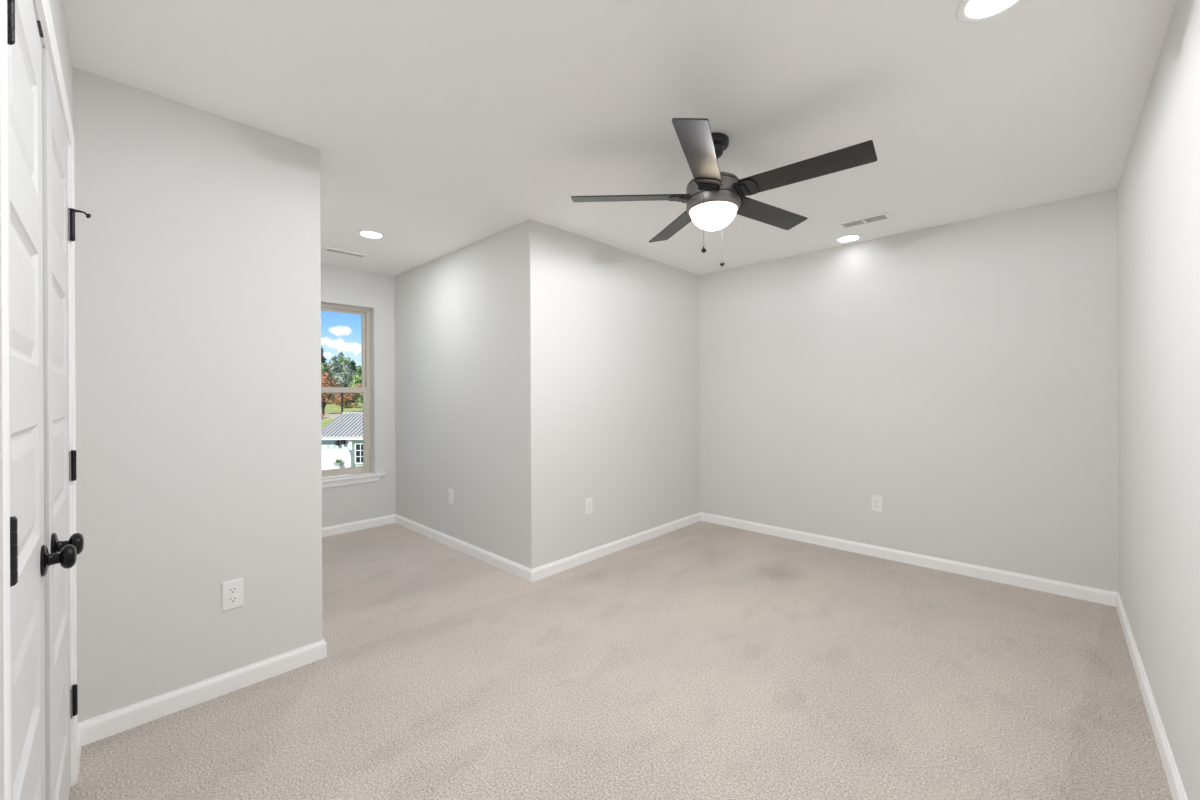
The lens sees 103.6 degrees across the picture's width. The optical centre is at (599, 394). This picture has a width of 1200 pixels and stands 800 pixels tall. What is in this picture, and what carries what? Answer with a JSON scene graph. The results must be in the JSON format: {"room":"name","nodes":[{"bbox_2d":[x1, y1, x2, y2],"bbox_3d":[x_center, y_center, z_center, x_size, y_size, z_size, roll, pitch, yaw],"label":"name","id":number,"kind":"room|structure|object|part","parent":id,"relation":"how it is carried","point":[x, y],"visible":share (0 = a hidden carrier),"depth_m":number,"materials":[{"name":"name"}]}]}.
{"room":"empty bedroom","nodes":[
{"label":"empty bedroom","id":0,"kind":"room"},
{"bbox_2d":[49,0,72,125],"bbox_3d":[-0.937,0.038,0.643,2.830,2.440,0.160,0,0,45],"label":"wall","id":1,"kind":"structure","parent":0,"point":[56,6],"depth_m":1.44,"materials":[{"name":"white paint"}]},
{"bbox_2d":[0,0,77,799],"bbox_3d":[-1.314,0.196,1.055,1.336,2.127,0.130,0,0,45],"label":"door frame","id":2,"kind":"structure","parent":1,"relation":"attached to","point":[43,5],"depth_m":0.65,"materials":[{"name":"white wood"}]},
{"bbox_2d":[7,0,76,799],"bbox_3d":[-1.053,0.219,0.879,0.614,2.046,0.087,0,0,44],"label":"door","id":3,"kind":"structure","parent":1,"relation":"in","point":[30,559],"depth_m":0.89,"materials":[{"name":"white wood"}]},
{"bbox_3d":[-1.226,0.367,1.054,0.069,0.069,0.026,0,0,44],"label":"knob","id":4,"kind":"part","parent":3,"relation":"part of","materials":[{"name":"black metal"}]},
{"bbox_2d":[42,47,90,799],"bbox_3d":[-1.490,0.222,1.316,0.614,2.046,0.087,0,0,45],"label":"door","id":5,"kind":"structure","parent":1,"relation":"in","point":[60,465],"depth_m":1.23,"materials":[{"name":"white wood"}]},
{"bbox_3d":[-1.310,0.368,1.146,0.069,0.069,0.026,0,0,45],"label":"knob","id":6,"kind":"part","parent":5,"relation":"part of","materials":[{"name":"black metal"}]},
{"bbox_3d":[-1.701,-0.546,1.512,0.022,0.092,0.004,0,0,45],"label":"hinge plate","id":7,"kind":"part","parent":5,"relation":"part of","materials":[{"name":"grey metal"}]},
{"bbox_3d":[-1.697,0.228,1.512,0.022,0.092,0.004,0,0,45],"label":"hinge plate","id":8,"kind":"part","parent":5,"relation":"part of","materials":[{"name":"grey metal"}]},
{"bbox_3d":[-1.693,0.986,1.512,0.022,0.092,0.004,0,0,45],"label":"hinge plate","id":9,"kind":"part","parent":5,"relation":"part of","materials":[{"name":"grey metal"}]},
{"bbox_2d":[77,723,81,773],"bbox_3d":[-1.808,1.221,1.634,0.188,0.083,0.013,0,0,45],"label":"baseboard","id":10,"kind":"structure","parent":1,"relation":"attached to","point":[79,730],"depth_m":1.65,"materials":[{"name":"white wood"}]},
{"bbox_2d":[73,67,322,722],"bbox_3d":[-2.469,0.046,2.652,2.165,2.440,1.013,0,0,44],"label":"wall","id":11,"kind":"structure","parent":0,"point":[198,251],"depth_m":1.92,"materials":[{"name":"white paint"}]},
{"bbox_2d":[78,640,326,745],"bbox_3d":[-1.597,1.220,1.982,0.013,0.083,0.806,0,0,44],"label":"baseboard","id":12,"kind":"structure","parent":11,"relation":"attached to","point":[97,728],"depth_m":1.92,"materials":[{"name":"white wood"}]},
{"bbox_2d":[222,578,242,610],"bbox_3d":[-1.569,0.853,2.017,0.007,0.120,0.072,0,0,44],"label":"wall outlet","id":13,"kind":"object","parent":11,"relation":"attached to","point":[232,591],"visible":1,"depth_m":2.01,"materials":[{"name":"white plastic"}]},
{"bbox_2d":[228,586,237,593],"bbox_3d":[-1.567,0.834,2.015,0.002,0.027,0.033,0,0,44],"label":"receptacle","id":14,"kind":"object","parent":13,"relation":"attached to","point":[231,589],"depth_m":2.02,"materials":[{"name":"grey plastic"}]},
{"bbox_2d":[228,596,237,602],"bbox_3d":[-1.567,0.873,2.015,0.002,0.027,0.033,0,0,44],"label":"receptacle","id":15,"kind":"object","parent":13,"relation":"attached to","point":[231,599],"depth_m":2.01,"materials":[{"name":"grey plastic"}]},
{"bbox_2d":[321,263,395,527],"bbox_3d":[-2.528,0.046,4.282,0.170,2.440,1.521,0,0,44],"label":"wall","id":16,"kind":"structure","parent":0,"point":[340,286],"depth_m":4.55,"materials":[{"name":"white paint"}]},
{"bbox_2d":[321,303,384,487],"bbox_3d":[-2.518,-0.002,4.269,0.204,1.664,1.041,0,0,44],"label":"window","id":17,"kind":"structure","parent":16,"relation":"attached to","point":[354,478],"depth_m":4.55,"materials":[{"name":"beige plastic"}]},
{"bbox_3d":[-2.580,-0.409,4.326,0.025,0.785,0.807,0,0,44],"label":"sash","id":18,"kind":"part","parent":17,"relation":"part of","materials":[{"name":"clear glass"}]},
{"bbox_3d":[-2.556,0.330,4.307,0.025,0.804,0.807,0,0,44],"label":"sash","id":19,"kind":"part","parent":17,"relation":"part of","materials":[{"name":"clear glass"}]},
{"bbox_3d":[-2.490,0.766,4.246,0.139,0.020,1.041,0,0,44],"label":"sill","id":20,"kind":"part","parent":17,"relation":"part of","materials":[{"name":"white wood"}]},
{"bbox_2d":[322,514,394,536],"bbox_3d":[-2.456,1.224,4.219,0.013,0.083,1.261,0,0,44],"label":"baseboard","id":21,"kind":"structure","parent":16,"relation":"attached to","point":[384,520],"depth_m":4.41,"materials":[{"name":"white wood"}]},
{"bbox_2d":[395,219,699,568],"bbox_3d":[-0.517,0.036,4.690,2.165,2.440,2.111,0,0,44],"label":"wall","id":22,"kind":"structure","parent":0,"point":[542,370],"depth_m":3.71,"materials":[{"name":"white paint"}]},
{"bbox_2d":[448,489,452,503],"bbox_3d":[-1.241,0.844,3.921,0.072,0.120,0.007,0,0,44],"label":"wall outlet","id":23,"kind":"object","parent":22,"relation":"attached to","point":[450,491],"visible":1,"depth_m":3.92,"materials":[{"name":"white plastic"}]},
{"bbox_2d":[395,514,531,581],"bbox_3d":[-1.242,1.218,3.919,2.181,0.083,0.013,0,0,44],"label":"baseboard","id":24,"kind":"structure","parent":22,"relation":"attached to","point":[514,568],"depth_m":3.70,"materials":[{"name":"white wood"}]},
{"bbox_2d":[585,497,591,514],"bbox_3d":[-0.082,0.839,3.569,0.007,0.120,0.072,0,0,44],"label":"wall outlet","id":25,"kind":"object","parent":22,"relation":"attached to","point":[588,501],"visible":1,"depth_m":3.56,"materials":[{"name":"white plastic"}]},
{"bbox_2d":[531,512,700,581],"bbox_3d":[0.271,1.210,3.932,0.013,0.083,2.124,0,0,44],"label":"baseboard","id":26,"kind":"structure","parent":22,"relation":"attached to","point":[546,570],"depth_m":3.71,"materials":[{"name":"white wood"}]},
{"bbox_2d":[63,0,1176,275],"bbox_3d":[-0.292,-1.246,2.940,5.320,0.120,4.650,0,0,44],"label":"ceiling","id":27,"kind":"structure","parent":0,"point":[439,128],"depth_m":1.89,"materials":[{"name":"white paint"}]},
{"bbox_2d":[321,247,366,257],"bbox_3d":[-2.109,-1.172,3.898,0.125,0.009,0.315,0,0,44],"label":"ceiling vent","id":28,"kind":"object","parent":27,"relation":"in","point":[326,249],"visible":0.99,"depth_m":3.88,"materials":[{"name":"white metal"}]},
{"bbox_2d":[357,230,384,238],"bbox_3d":[-1.679,-1.174,3.465,0.190,0.007,0.190,0,0,44],"label":"recessed light","id":29,"kind":"object","parent":27,"relation":"in","point":[369,234],"visible":1,"depth_m":3.45,"materials":[{"name":"white ceramic"}]},
{"bbox_2d":[360,232,381,237],"bbox_3d":[-1.679,-1.176,3.465,0.141,0.004,0.141,0,0,44],"label":"diffuser","id":30,"kind":"object","parent":29,"relation":"attached to","point":[363,234],"depth_m":3.46,"materials":[{"name":"white plastic"}]},
{"bbox_2d":[571,118,876,265],"bbox_3d":[0.563,-0.911,2.198,1.264,0.558,1.287,0,0,44],"label":"ceiling fan","id":31,"kind":"object","parent":27,"relation":"hanging from","point":[712,198],"visible":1,"depth_m":2.09,"materials":[{"name":"black metal"}]},
{"bbox_3d":[0.128,-0.928,2.225,0.521,0.006,0.126,0,12,2],"label":"blade","id":32,"kind":"part","parent":31,"relation":"part of","materials":[{"name":"brown wood"}]},
{"bbox_3d":[0.420,-0.929,2.596,0.126,0.006,0.521,-13,4,-15],"label":"blade","id":33,"kind":"part","parent":31,"relation":"part of","materials":[{"name":"grey wood"}]},
{"bbox_3d":[0.391,-0.929,1.833,0.126,0.006,0.521,13,5,20],"label":"blade","id":34,"kind":"part","parent":31,"relation":"part of","materials":[{"name":"brown wood"}]},
{"bbox_3d":[0.530,-0.818,2.210,0.213,0.088,0.213,0,0,44],"label":"lamp shade","id":35,"kind":"part","parent":31,"relation":"part of","materials":[{"name":"white glass"}]},
{"bbox_3d":[0.863,-0.931,2.433,0.521,0.006,0.126,0,-13,-34],"label":"blade","id":36,"kind":"part","parent":31,"relation":"part of","materials":[{"name":"brown wood"}]},
{"bbox_3d":[0.845,-0.931,1.962,0.521,0.006,0.126,0,-13,38],"label":"blade","id":37,"kind":"part","parent":31,"relation":"part of","materials":[{"name":"black wood"}]},
{"bbox_2d":[834,234,861,242],"bbox_3d":[1.897,-1.193,3.608,0.190,0.007,0.190,0,0,44],"label":"recessed light","id":38,"kind":"object","parent":27,"relation":"in","point":[853,237],"visible":1,"depth_m":3.60,"materials":[{"name":"white plastic"}]},
{"bbox_2d":[838,236,858,241],"bbox_3d":[1.897,-1.194,3.608,0.141,0.004,0.141,0,0,44],"label":"diffuser","id":39,"kind":"object","parent":38,"relation":"attached to","point":[843,238],"depth_m":3.60,"materials":[{"name":"white plastic"}]},
{"bbox_2d":[837,212,891,229],"bbox_3d":[1.814,-1.192,3.242,0.310,0.009,0.148,0,0,44],"label":"ceiling vent","id":40,"kind":"object","parent":27,"relation":"in","point":[882,216],"visible":1,"depth_m":3.23,"materials":[{"name":"white metal"}]},
{"bbox_2d":[955,0,1024,23],"bbox_3d":[1.187,-1.189,1.419,0.190,0.007,0.190,0,0,44],"label":"recessed light","id":41,"kind":"object","parent":27,"relation":"in","point":[967,11],"visible":1,"depth_m":1.46,"materials":[{"name":"white ceramic"}]},
{"bbox_2d":[965,0,1016,17],"bbox_3d":[1.187,-1.190,1.419,0.141,0.004,0.141,0,0,44],"label":"diffuser","id":42,"kind":"object","parent":41,"relation":"attached to","point":[973,8],"depth_m":1.45,"materials":[{"name":"white plastic"}]},
{"bbox_2d":[69,521,1172,799],"bbox_3d":[-0.279,1.314,2.940,5.320,0.120,4.650,0,0,44],"label":"floor","id":43,"kind":"structure","parent":0,"point":[701,660],"depth_m":2.00,"materials":[{"name":"carpet"}]},
{"bbox_2d":[699,189,1118,592],"bbox_3d":[2.055,0.022,3.771,3.050,2.440,0.120,0,0,44],"label":"wall","id":44,"kind":"structure","parent":0,"point":[962,376],"depth_m":3.37,"materials":[{"name":"white paint"}]},
{"bbox_2d":[872,495,881,511],"bbox_3d":[2.123,0.834,3.621,0.072,0.120,0.007,0,0,44],"label":"wall outlet","id":45,"kind":"object","parent":44,"relation":"attached to","point":[876,500],"visible":1,"depth_m":3.62,"materials":[{"name":"white plastic"}]},
{"bbox_2d":[701,512,1117,606],"bbox_3d":[2.012,1.201,3.726,2.812,0.083,0.013,0,0,44],"label":"baseboard","id":46,"kind":"structure","parent":44,"relation":"attached to","point":[1096,595],"depth_m":3.36,"materials":[{"name":"white wood"}]},
{"bbox_2d":[1117,0,1199,799],"bbox_3d":[1.552,0.025,1.133,0.120,2.440,4.384,0,0,44],"label":"wall","id":47,"kind":"structure","parent":0,"point":[1158,189],"depth_m":1.59,"materials":[{"name":"white paint"}]},
{"bbox_2d":[1116,593,1187,799],"bbox_3d":[1.570,1.204,1.242,0.013,0.083,4.211,0,0,44],"label":"baseboard","id":48,"kind":"structure","parent":47,"relation":"attached to","point":[1176,787],"depth_m":1.75,"materials":[{"name":"white wood"}]},
{"label":"outside","id":49,"kind":"structure","parent":0,"visible":0},
{"bbox_2d":[321,400,367,473],"bbox_3d":[-9.987,2.607,82.500,294.971,6.034,291.794,0,0,44],"label":"lawn","id":50,"kind":"structure","parent":49,"point":[329,408],"depth_m":67.56,"materials":[{"name":"green plant"}]},
{"bbox_2d":[321,345,327,365],"bbox_3d":[-53.666,-3.782,90.055,3.990,12.264,4.465,0,0,44],"label":"leafy tree","id":51,"kind":"object","parent":50,"relation":"on","point":[322,351],"visible":0.02,"depth_m":89.97,"materials":[{"name":"green plant"}]},
{"bbox_2d":[321,359,330,403],"bbox_3d":[-47.801,-2.050,80.927,4.625,8.781,4.037,0,0,44],"label":"leafy tree","id":52,"kind":"object","parent":50,"relation":"on","point":[324,367],"visible":0.12,"depth_m":80.69,"materials":[{"name":"green plant"}]},
{"bbox_2d":[321,413,340,419],"bbox_3d":[-36.007,2.840,57.601,14.445,0.994,7.195,0,0,2],"label":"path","id":53,"kind":"structure","parent":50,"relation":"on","point":[327,415],"depth_m":56.82,"materials":[{"name":"beige concrete"}]},
{"bbox_2d":[321,372,342,413],"bbox_3d":[-34.346,-0.027,58.538,3.777,5.897,3.992,0,0,21],"label":"tree","id":54,"kind":"object","parent":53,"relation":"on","point":[326,380],"visible":0.44,"depth_m":58.33,"materials":[{"name":"orange plant"}]},
{"bbox_2d":[325,356,342,398],"bbox_3d":[-54.861,-3.108,97.042,6.013,10.167,6.007,0,0,44],"label":"leafy tree","id":55,"kind":"object","parent":50,"relation":"on","point":[334,365],"visible":0.22,"depth_m":95.94,"materials":[{"name":"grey plant"}]},
{"bbox_2d":[322,449,353,477],"bbox_3d":[-20.339,4.227,28.025,11.280,2.060,0.350,0,0,0],"label":"wall","id":56,"kind":"structure","parent":50,"relation":"on","point":[329,456],"depth_m":27.85,"materials":[{"name":"white paint"}]},
{"bbox_2d":[334,459,342,465],"bbox_3d":[-15.330,3.938,27.664,0.606,0.417,0.563,0,0,44],"label":"wall planter","id":57,"kind":"object","parent":56,"relation":"attached to","point":[337,462],"visible":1,"depth_m":27.63,"materials":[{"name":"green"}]},
{"bbox_2d":[321,412,362,466],"bbox_3d":[-12.084,3.202,33.400,12.200,4.025,6.800,0,0,0],"label":"house","id":58,"kind":"structure","parent":50,"relation":"on","point":[345,431],"depth_m":30.45,"materials":[{"name":"grey metal"}]},
{"bbox_3d":[-15.990,3.950,30.320,0.220,2.470,0.200,0,0,0],"label":"porch post","id":59,"kind":"part","parent":58,"relation":"part of","materials":[{"name":"white wood"}]},
{"bbox_3d":[-15.271,3.761,30.424,0.860,1.180,0.048,0,0,0],"label":"pane","id":60,"kind":"part","parent":58,"relation":"part of","materials":[{"name":"grey"}]},
{"bbox_2d":[340,393,343,413],"bbox_3d":[-30.044,1.247,55.000,0.370,3.440,0.370,0,0,-24],"label":"lamp post","id":61,"kind":"object","parent":50,"relation":"on","point":[341,394],"visible":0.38,"depth_m":54.90,"materials":[{"name":"black metal"}]},
{"bbox_2d":[337,352,349,368],"bbox_3d":[-57.824,-4.167,105.943,5.427,11.557,6.433,0,0,44],"label":"leafy tree","id":62,"kind":"object","parent":50,"relation":"on","point":[340,358],"visible":0.07,"depth_m":106.01,"materials":[{"name":"green plant"}]},
{"bbox_2d":[332,385,357,407],"bbox_3d":[-37.678,0.396,69.835,3.479,3.708,2.927,0,0,-17],"label":"shrub","id":63,"kind":"object","parent":50,"relation":"on","point":[346,397],"visible":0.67,"depth_m":69.68,"materials":[{"name":"brown plant"}]},
{"bbox_2d":[334,361,356,401],"bbox_3d":[-47.423,-2.243,88.250,4.488,8.358,4.905,0,0,44],"label":"leafy tree","id":64,"kind":"object","parent":50,"relation":"on","point":[345,377],"visible":0.53,"depth_m":87.31,"materials":[{"name":"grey plant"}]},
{"bbox_2d":[349,360,357,399],"bbox_3d":[-49.729,-2.803,95.735,3.538,9.059,4.361,0,0,44],"label":"leafy tree","id":65,"kind":"object","parent":50,"relation":"on","point":[352,363],"visible":0.07,"depth_m":95.77,"materials":[{"name":"green plant"}]},
{"bbox_2d":[348,365,362,402],"bbox_3d":[-41.801,-1.657,82.866,3.730,7.370,4.753,0,0,44],"label":"leafy tree","id":66,"kind":"object","parent":50,"relation":"on","point":[357,378],"visible":0.34,"depth_m":82.25,"materials":[{"name":"green plant"}]}
]}

